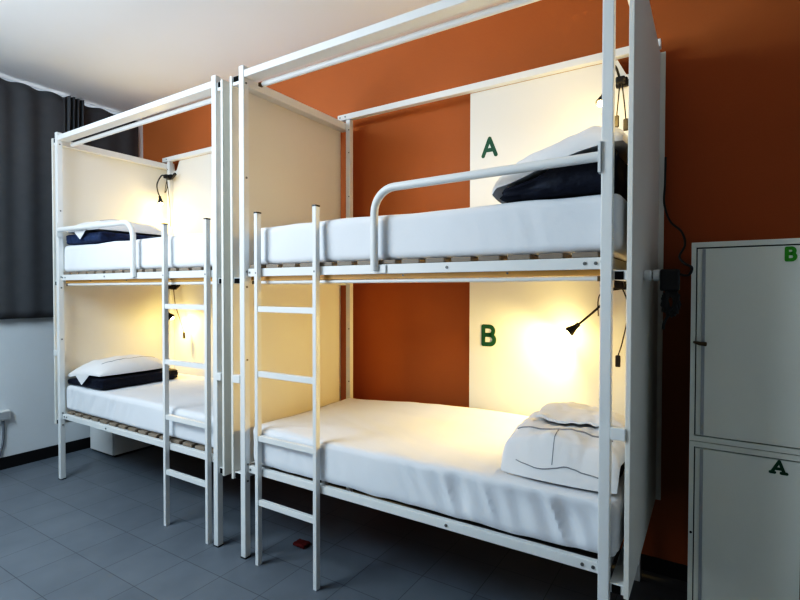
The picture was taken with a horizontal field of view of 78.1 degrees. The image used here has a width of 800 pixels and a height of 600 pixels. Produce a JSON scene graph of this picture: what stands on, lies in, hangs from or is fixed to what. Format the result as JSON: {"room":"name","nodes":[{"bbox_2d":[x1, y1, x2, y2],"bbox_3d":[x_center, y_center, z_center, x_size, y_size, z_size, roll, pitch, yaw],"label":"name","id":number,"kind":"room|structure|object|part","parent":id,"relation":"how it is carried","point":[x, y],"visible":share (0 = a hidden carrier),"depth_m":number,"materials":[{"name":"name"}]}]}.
{"room":"dormitory","nodes":[
{"label":"dormitory","id":0,"kind":"room"},
{"bbox_2d":[0,77,142,457],"bbox_3d":[-4.205,-0.213,3.452,0.200,3.462,4.850,1,1,32],"label":"wall","id":1,"kind":"structure","parent":0,"point":[26,344],"depth_m":4.54,"materials":[{"name":"white paint"}]},
{"bbox_2d":[0,409,10,455],"bbox_3d":[-3.546,1.183,4.293,0.050,0.408,0.255,1,1,32],"label":"wall socket","id":2,"kind":"object","parent":1,"relation":"attached to","point":[4,414],"visible":1,"depth_m":4.36,"materials":[{"name":"white plastic"}]},
{"bbox_3d":[-3.526,1.022,4.278,0.005,0.065,0.235,1,1,32],"label":"frame","id":3,"kind":"part","parent":2,"relation":"part of","materials":[{"name":"grey plastic"}]},
{"bbox_2d":[0,437,89,469],"bbox_3d":[-4.121,1.467,3.421,0.012,0.105,4.838,1,1,32],"label":"baseboard","id":4,"kind":"structure","parent":1,"relation":"attached to","point":[51,451],"depth_m":4.61,"materials":[{"name":"black"}]},
{"bbox_2d":[0,0,511,119],"bbox_3d":[-1.348,-1.955,1.619,6.950,0.100,5.250,1,1,32],"label":"ceiling","id":5,"kind":"structure","parent":0,"point":[119,56],"depth_m":3.64,"materials":[{"name":"white paint"}]},
{"bbox_2d":[0,78,83,318],"bbox_3d":[-3.615,-0.888,4.089,0.072,2.121,1.878,1,1,32],"label":"curtain","id":6,"kind":"object","parent":5,"relation":"hanging from","point":[30,118],"visible":0.64,"depth_m":4.46,"materials":[{"name":"grey fabric"}]},
{"bbox_2d":[84,105,138,156],"bbox_3d":[-3.002,-0.900,5.122,0.015,2.107,0.600,1,1,32],"label":"curtain","id":7,"kind":"object","parent":5,"relation":"hanging from","point":[124,142],"visible":0.13,"depth_m":5.12,"materials":[{"name":"grey fabric"}]},
{"bbox_2d":[0,437,686,599],"bbox_3d":[-1.353,1.606,1.685,6.950,0.100,5.250,1,1,32],"label":"floor","id":8,"kind":"structure","parent":0,"point":[98,532],"depth_m":3.03,"materials":[{"name":"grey tile"}]},
{"bbox_2d":[90,419,154,456],"bbox_3d":[-2.786,1.212,4.965,0.440,0.560,0.440,1,1,32],"label":"storage box","id":9,"kind":"object","parent":8,"relation":"on","point":[108,443],"visible":0.38,"depth_m":4.77,"materials":[{"name":"white plastic"}]},
{"bbox_3d":[-2.891,1.209,4.779,0.410,0.526,0.014,1,1,32],"label":"door","id":10,"kind":"part","parent":9,"relation":"part of","materials":[{"name":"white plastic"}]},
{"bbox_2d":[51,75,327,547],"bbox_3d":[-1.725,0.051,4.019,2.234,2.922,1.071,1,1,32],"label":"bunk bed","id":11,"kind":"object","parent":8,"relation":"on","point":[98,315],"visible":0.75,"depth_m":4.16,"materials":[{"name":"white paint"}]},
{"bbox_3d":[-2.844,0.058,4.129,0.040,2.900,0.040,1,1,32],"label":"post","id":12,"kind":"part","parent":11,"relation":"part of","materials":[{"name":"white metal"}]},
{"bbox_3d":[-2.357,-0.384,3.800,1.118,0.426,0.038,1,1,32],"label":"guard rail","id":13,"kind":"part","parent":11,"relation":"part of","materials":[{"name":"white metal"}]},
{"bbox_3d":[-2.643,-0.159,4.592,0.018,2.407,1.036,1,1,32],"label":"panel","id":14,"kind":"part","parent":11,"relation":"part of","materials":[{"name":"beige wood"}]},
{"bbox_3d":[-1.972,-1.333,3.582,1.987,0.040,0.079,1,1,32],"label":"rail","id":15,"kind":"part","parent":11,"relation":"part of","materials":[{"name":"white metal"}]},
{"bbox_3d":[-1.976,-0.176,3.600,1.987,0.045,0.030,1,1,32],"label":"rail","id":16,"kind":"part","parent":11,"relation":"part of","materials":[{"name":"white metal"}]},
{"bbox_2d":[64,233,211,271],"bbox_3d":[-1.740,-0.344,4.010,2.025,0.226,0.933,1,1,32],"label":"mattress","id":17,"kind":"object","parent":11,"relation":"on","point":[187,250],"visible":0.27,"depth_m":3.56,"materials":[{"name":"white fabric"}]},
{"bbox_2d":[66,231,155,244],"bbox_3d":[-2.413,-0.511,4.301,0.576,0.088,0.694,1,1,32],"label":"blanket","id":18,"kind":"object","parent":17,"relation":"on","point":[99,237],"visible":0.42,"depth_m":3.99,"materials":[{"name":"fabric"}]},
{"bbox_2d":[65,219,168,238],"bbox_3d":[-2.464,-0.589,4.288,0.575,0.187,0.666,1,1,32],"label":"pillow","id":19,"kind":"object","parent":18,"relation":"on","point":[140,229],"visible":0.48,"depth_m":4.12,"materials":[{"name":"white fabric"}]},
{"bbox_3d":[-1.978,0.988,3.622,1.987,0.041,0.030,1,1,32],"label":"rail","id":20,"kind":"part","parent":11,"relation":"part of","materials":[{"name":"white metal"}]},
{"bbox_2d":[67,373,212,446],"bbox_3d":[-1.743,0.827,4.032,2.021,0.218,0.929,1,1,32],"label":"mattress","id":21,"kind":"object","parent":11,"relation":"on","point":[140,406],"visible":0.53,"depth_m":3.73,"materials":[{"name":"white fabric"}]},
{"bbox_2d":[68,368,177,389],"bbox_3d":[-2.414,0.664,4.322,0.574,0.091,0.694,1,1,32],"label":"blanket","id":22,"kind":"object","parent":21,"relation":"on","point":[135,378],"visible":0.65,"depth_m":4.09,"materials":[{"name":"black fabric"}]},
{"bbox_2d":[67,355,169,384],"bbox_3d":[-2.465,0.584,4.310,0.575,0.197,0.666,1,1,32],"label":"pillow","id":23,"kind":"object","parent":22,"relation":"on","point":[115,365],"visible":0.99,"depth_m":4.12,"materials":[{"name":"white fabric"}]},
{"bbox_3d":[-1.980,-0.119,3.637,1.962,0.018,0.018,1,1,32],"label":"curtain rail","id":24,"kind":"part","parent":11,"relation":"part of","materials":[{"name":"white metal"}]},
{"bbox_3d":[-1.950,-1.304,3.660,1.962,0.032,0.032,1,1,32],"label":"curtain rail","id":25,"kind":"part","parent":11,"relation":"part of","materials":[{"name":"white metal"}]},
{"bbox_2d":[156,173,176,225],"bbox_3d":[-2.301,-0.988,4.861,0.194,0.525,0.110,0,1,-18],"label":"reading lamp","id":26,"kind":"object","parent":11,"relation":"attached to","point":[170,176],"visible":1,"depth_m":4.85,"materials":[{"name":"black plastic"}]},
{"bbox_3d":[-2.311,0.053,4.975,0.040,2.879,0.040,1,1,32],"label":"post","id":27,"kind":"part","parent":11,"relation":"part of","materials":[{"name":"white metal"}]},
{"bbox_2d":[168,285,185,338],"bbox_3d":[-2.207,0.101,4.784,0.188,0.551,0.152,1,1,32],"label":"reading lamp","id":28,"kind":"object","parent":11,"relation":"attached to","point":[172,287],"visible":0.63,"depth_m":4.81,"materials":[{"name":"black plastic"}]},
{"bbox_3d":[-1.451,-1.397,4.404,2.214,0.042,0.046,1,1,32],"label":"rail","id":29,"kind":"part","parent":11,"relation":"part of","materials":[{"name":"white metal"}]},
{"bbox_3d":[-1.882,-0.170,4.736,1.199,2.423,0.018,1,1,32],"label":"panel","id":30,"kind":"part","parent":11,"relation":"part of","materials":[{"name":"beige wood"}]},
{"bbox_3d":[-1.129,0.081,3.048,0.040,2.900,0.040,1,1,32],"label":"post","id":31,"kind":"part","parent":11,"relation":"part of","materials":[{"name":"white metal"}]},
{"bbox_3d":[-0.806,-0.135,3.425,0.018,2.407,1.020,1,1,32],"label":"panel","id":32,"kind":"part","parent":11,"relation":"part of","materials":[{"name":"white metal"}]},
{"bbox_2d":[293,539,310,548],"bbox_3d":[-0.614,1.517,3.072,0.094,0.026,0.074,1,1,32],"label":"cloth","id":33,"kind":"object","parent":8,"relation":"on","point":[300,543],"visible":1,"depth_m":3.06,"materials":[{"name":"red fabric"}]},
{"bbox_2d":[230,0,665,599],"bbox_3d":[0.199,0.076,2.806,2.217,2.922,1.071,1,1,32],"label":"bunk bed","id":34,"kind":"object","parent":8,"relation":"on","point":[285,152],"visible":0.85,"depth_m":2.85,"materials":[{"name":"white paint"}]},
{"bbox_3d":[-0.918,0.083,2.915,0.040,2.900,0.040,1,1,32],"label":"post","id":35,"kind":"part","parent":34,"relation":"part of","materials":[{"name":"white metal"}]},
{"bbox_3d":[-0.736,-0.134,3.380,0.018,2.407,1.020,1,1,32],"label":"panel","id":36,"kind":"part","parent":34,"relation":"part of","materials":[{"name":"beige wood"}]},
{"bbox_3d":[-0.385,0.079,3.761,0.040,2.879,0.040,1,1,32],"label":"post","id":37,"kind":"part","parent":34,"relation":"part of","materials":[{"name":"white metal"}]},
{"bbox_3d":[-0.058,-1.308,2.376,1.960,0.040,0.079,1,1,32],"label":"rail","id":38,"kind":"part","parent":34,"relation":"part of","materials":[{"name":"white metal"}]},
{"bbox_3d":[0.002,-1.278,2.429,1.935,0.032,0.032,1,1,32],"label":"curtain rail","id":39,"kind":"part","parent":34,"relation":"part of","materials":[{"name":"white metal"}]},
{"bbox_3d":[-0.064,1.014,2.415,1.960,0.041,0.030,1,1,32],"label":"rail","id":40,"kind":"part","parent":34,"relation":"part of","materials":[{"name":"white metal"}]},
{"bbox_3d":[-0.062,-0.150,2.394,1.960,0.045,0.030,1,1,32],"label":"rail","id":41,"kind":"part","parent":34,"relation":"part of","materials":[{"name":"white metal"}]},
{"bbox_3d":[-0.028,-0.093,2.406,1.935,0.018,0.018,1,1,32],"label":"curtain rail","id":42,"kind":"part","parent":34,"relation":"part of","materials":[{"name":"white metal"}]},
{"bbox_2d":[253,398,624,556],"bbox_3d":[0.218,0.834,2.783,2.027,0.284,0.949,1,1,32],"label":"mattress","id":43,"kind":"object","parent":34,"relation":"on","point":[444,459],"visible":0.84,"depth_m":2.44,"materials":[{"name":"white fabric"}]},
{"bbox_2d":[619,462,624,477],"bbox_3d":[0.841,0.709,2.315,0.420,0.088,0.530,1,1,32],"label":"blanket","id":44,"kind":"object","parent":43,"relation":"on","point":[622,467],"visible":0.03,"depth_m":2.09,"materials":[{"name":"black fabric"}]},
{"bbox_2d":[501,411,624,493],"bbox_3d":[0.777,0.647,2.250,0.501,0.205,0.536,1,1,32],"label":"pillow","id":45,"kind":"object","parent":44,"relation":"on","point":[538,448],"visible":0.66,"depth_m":2.07,"materials":[{"name":"white fabric"}]},
{"bbox_2d":[535,401,624,426],"bbox_3d":[0.906,0.568,2.388,0.380,0.141,0.480,1,1,32],"label":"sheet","id":46,"kind":"object","parent":45,"relation":"on","point":[562,412],"visible":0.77,"depth_m":2.27,"materials":[{"name":"white fabric"}]},
{"bbox_2d":[261,194,626,264],"bbox_3d":[0.225,-0.318,2.771,2.026,0.228,0.931,1,1,32],"label":"mattress","id":47,"kind":"object","parent":34,"relation":"on","point":[568,226],"visible":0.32,"depth_m":2.19,"materials":[{"name":"white fabric"}]},
{"bbox_2d":[499,149,627,202],"bbox_3d":[0.782,-0.510,2.236,0.483,0.174,0.622,1,1,32],"label":"blanket","id":48,"kind":"object","parent":47,"relation":"on","point":[580,180],"visible":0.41,"depth_m":1.97,"materials":[{"name":"fabric"}]},
{"bbox_2d":[492,126,627,203],"bbox_3d":[0.772,-0.586,2.241,0.554,0.291,0.599,1,1,32],"label":"pillow","id":49,"kind":"object","parent":48,"relation":"on","point":[585,141],"visible":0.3,"depth_m":1.99,"materials":[{"name":"white fabric"}]},
{"bbox_3d":[0.450,-0.165,3.205,1.960,0.045,0.027,1,1,32],"label":"rail","id":50,"kind":"part","parent":34,"relation":"part of","materials":[{"name":"white metal"}]},
{"bbox_3d":[0.303,-0.348,2.123,1.051,0.426,0.038,1,1,32],"label":"guard rail","id":51,"kind":"part","parent":34,"relation":"part of","materials":[{"name":"white metal"}]},
{"bbox_3d":[0.460,-1.371,3.199,2.187,0.042,0.046,1,1,32],"label":"rail","id":52,"kind":"part","parent":34,"relation":"part of","materials":[{"name":"white metal"}]},
{"bbox_3d":[0.941,-0.132,2.957,1.128,2.423,0.018,1,1,32],"label":"panel","id":53,"kind":"part","parent":34,"relation":"part of","materials":[{"name":"beige wood"}]},
{"bbox_2d":[566,280,626,366],"bbox_3d":[1.098,0.117,2.737,0.341,0.496,0.081,1,1,32],"label":"reading lamp","id":54,"kind":"object","parent":34,"relation":"attached to","point":[618,285],"visible":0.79,"depth_m":2.69,"materials":[{"name":"black plastic"}]},
{"bbox_3d":[1.148,0.014,2.716,0.114,0.153,0.008,1,1,27],"label":"cord","id":55,"kind":"part","parent":54,"relation":"part of","materials":[{"name":"black plastic"}]},
{"bbox_2d":[615,355,620,366],"bbox_3d":[1.189,0.334,2.691,0.026,0.064,0.018,1,1,32],"label":"switch","id":56,"kind":"object","parent":54,"relation":"attached to","point":[617,358],"depth_m":2.68,"materials":[{"name":"black plastic"}]},
{"bbox_3d":[1.213,0.118,2.677,0.057,0.377,0.017,1,1,32],"label":"cord","id":57,"kind":"part","parent":54,"relation":"part of","materials":[{"name":"black plastic"}]},
{"bbox_3d":[0.774,0.106,1.849,0.040,2.900,0.040,1,1,32],"label":"post","id":58,"kind":"part","parent":34,"relation":"part of","materials":[{"name":"white metal"}]},
{"bbox_2d":[595,65,628,130],"bbox_3d":[1.153,-1.089,2.641,0.282,0.351,0.098,-1,1,-41],"label":"reading lamp","id":59,"kind":"object","parent":34,"relation":"attached to","point":[621,81],"visible":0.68,"depth_m":2.67,"materials":[{"name":"black plastic"}]},
{"bbox_2d":[615,115,618,127],"bbox_3d":[1.179,-0.971,2.685,0.026,0.064,0.018,1,1,32],"label":"switch","id":60,"kind":"object","parent":59,"relation":"attached to","point":[617,116],"depth_m":2.68,"materials":[{"name":"beige plastic"}]},
{"bbox_3d":[1.192,-1.095,2.693,0.038,0.191,0.007,-1,1,-39],"label":"cord","id":61,"kind":"part","parent":59,"relation":"part of","materials":[{"name":"black plastic"}]},
{"bbox_3d":[1.216,-1.082,2.678,0.008,0.216,0.047,0,1,-10],"label":"cord","id":62,"kind":"part","parent":59,"relation":"part of","materials":[{"name":"black plastic"}]},
{"bbox_2d":[623,118,627,130],"bbox_3d":[1.219,-0.946,2.661,0.026,0.064,0.018,1,1,32],"label":"switch","id":63,"kind":"object","parent":59,"relation":"attached to","point":[625,121],"depth_m":2.65,"materials":[{"name":"beige plastic"}]},
{"bbox_3d":[1.045,-0.146,2.274,0.024,0.045,0.945,1,1,32],"label":"rail","id":64,"kind":"part","parent":34,"relation":"part of","materials":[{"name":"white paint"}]},
{"bbox_3d":[1.307,0.101,2.695,0.040,2.879,0.040,1,1,32],"label":"post","id":65,"kind":"part","parent":34,"relation":"part of","materials":[{"name":"white metal"}]},
{"bbox_3d":[1.109,-0.109,2.228,0.018,2.407,1.036,1,1,32],"label":"panel","id":66,"kind":"part","parent":34,"relation":"part of","materials":[{"name":"white wood"}]},
{"bbox_2d":[643,269,659,280],"bbox_3d":[1.062,-0.104,2.077,0.063,0.048,0.048,1,1,32],"label":"plug","id":67,"kind":"object","parent":34,"relation":"attached to","point":[648,275],"visible":0.91,"depth_m":2.06,"materials":[{"name":"white plastic"}]},
{"bbox_2d":[660,157,692,329],"bbox_3d":[1.288,-0.317,2.299,0.119,0.872,0.694,1,1,29],"label":"power adapter","id":68,"kind":"object","parent":34,"relation":"attached to","point":[669,278],"visible":1,"depth_m":2.03,"materials":[{"name":"black plastic"}]},
{"bbox_3d":[1.296,-0.427,2.308,0.064,0.652,0.675,1,1,23],"label":"adapter cord","id":69,"kind":"part","parent":68,"relation":"part of","materials":[{"name":"black plastic"}]},
{"bbox_2d":[687,440,799,599],"bbox_3d":[1.577,1.077,2.281,0.404,0.945,0.602,1,1,32],"label":"locker","id":70,"kind":"object","parent":8,"relation":"on","point":[744,503],"visible":0.95,"depth_m":2.03,"materials":[{"name":"grey metal"}]},
{"bbox_2d":[689,238,799,454],"bbox_3d":[1.571,0.177,2.253,0.404,0.849,0.628,1,1,32],"label":"locker","id":71,"kind":"object","parent":70,"relation":"on","point":[745,334],"visible":1,"depth_m":2.02,"materials":[{"name":"grey metal"}]},
{"bbox_3d":[1.270,0.185,2.088,0.051,0.020,0.026,1,1,32],"label":"handle","id":72,"kind":"part","parent":71,"relation":"part of","materials":[{"name":"black metal"}]},
{"bbox_2d":[143,0,799,565],"bbox_3d":[-0.004,-0.213,3.788,6.950,3.462,0.200,1,1,32],"label":"wall","id":73,"kind":"structure","parent":0,"point":[732,94],"depth_m":3.03,"materials":[{"name":"orange paint"}]},
{"bbox_2d":[182,443,687,581],"bbox_3d":[-0.063,1.477,3.730,6.550,0.085,0.012,1,1,32],"label":"baseboard","id":74,"kind":"structure","parent":73,"relation":"attached to","point":[659,566],"depth_m":2.80,"materials":[{"name":"black"}]}
]}

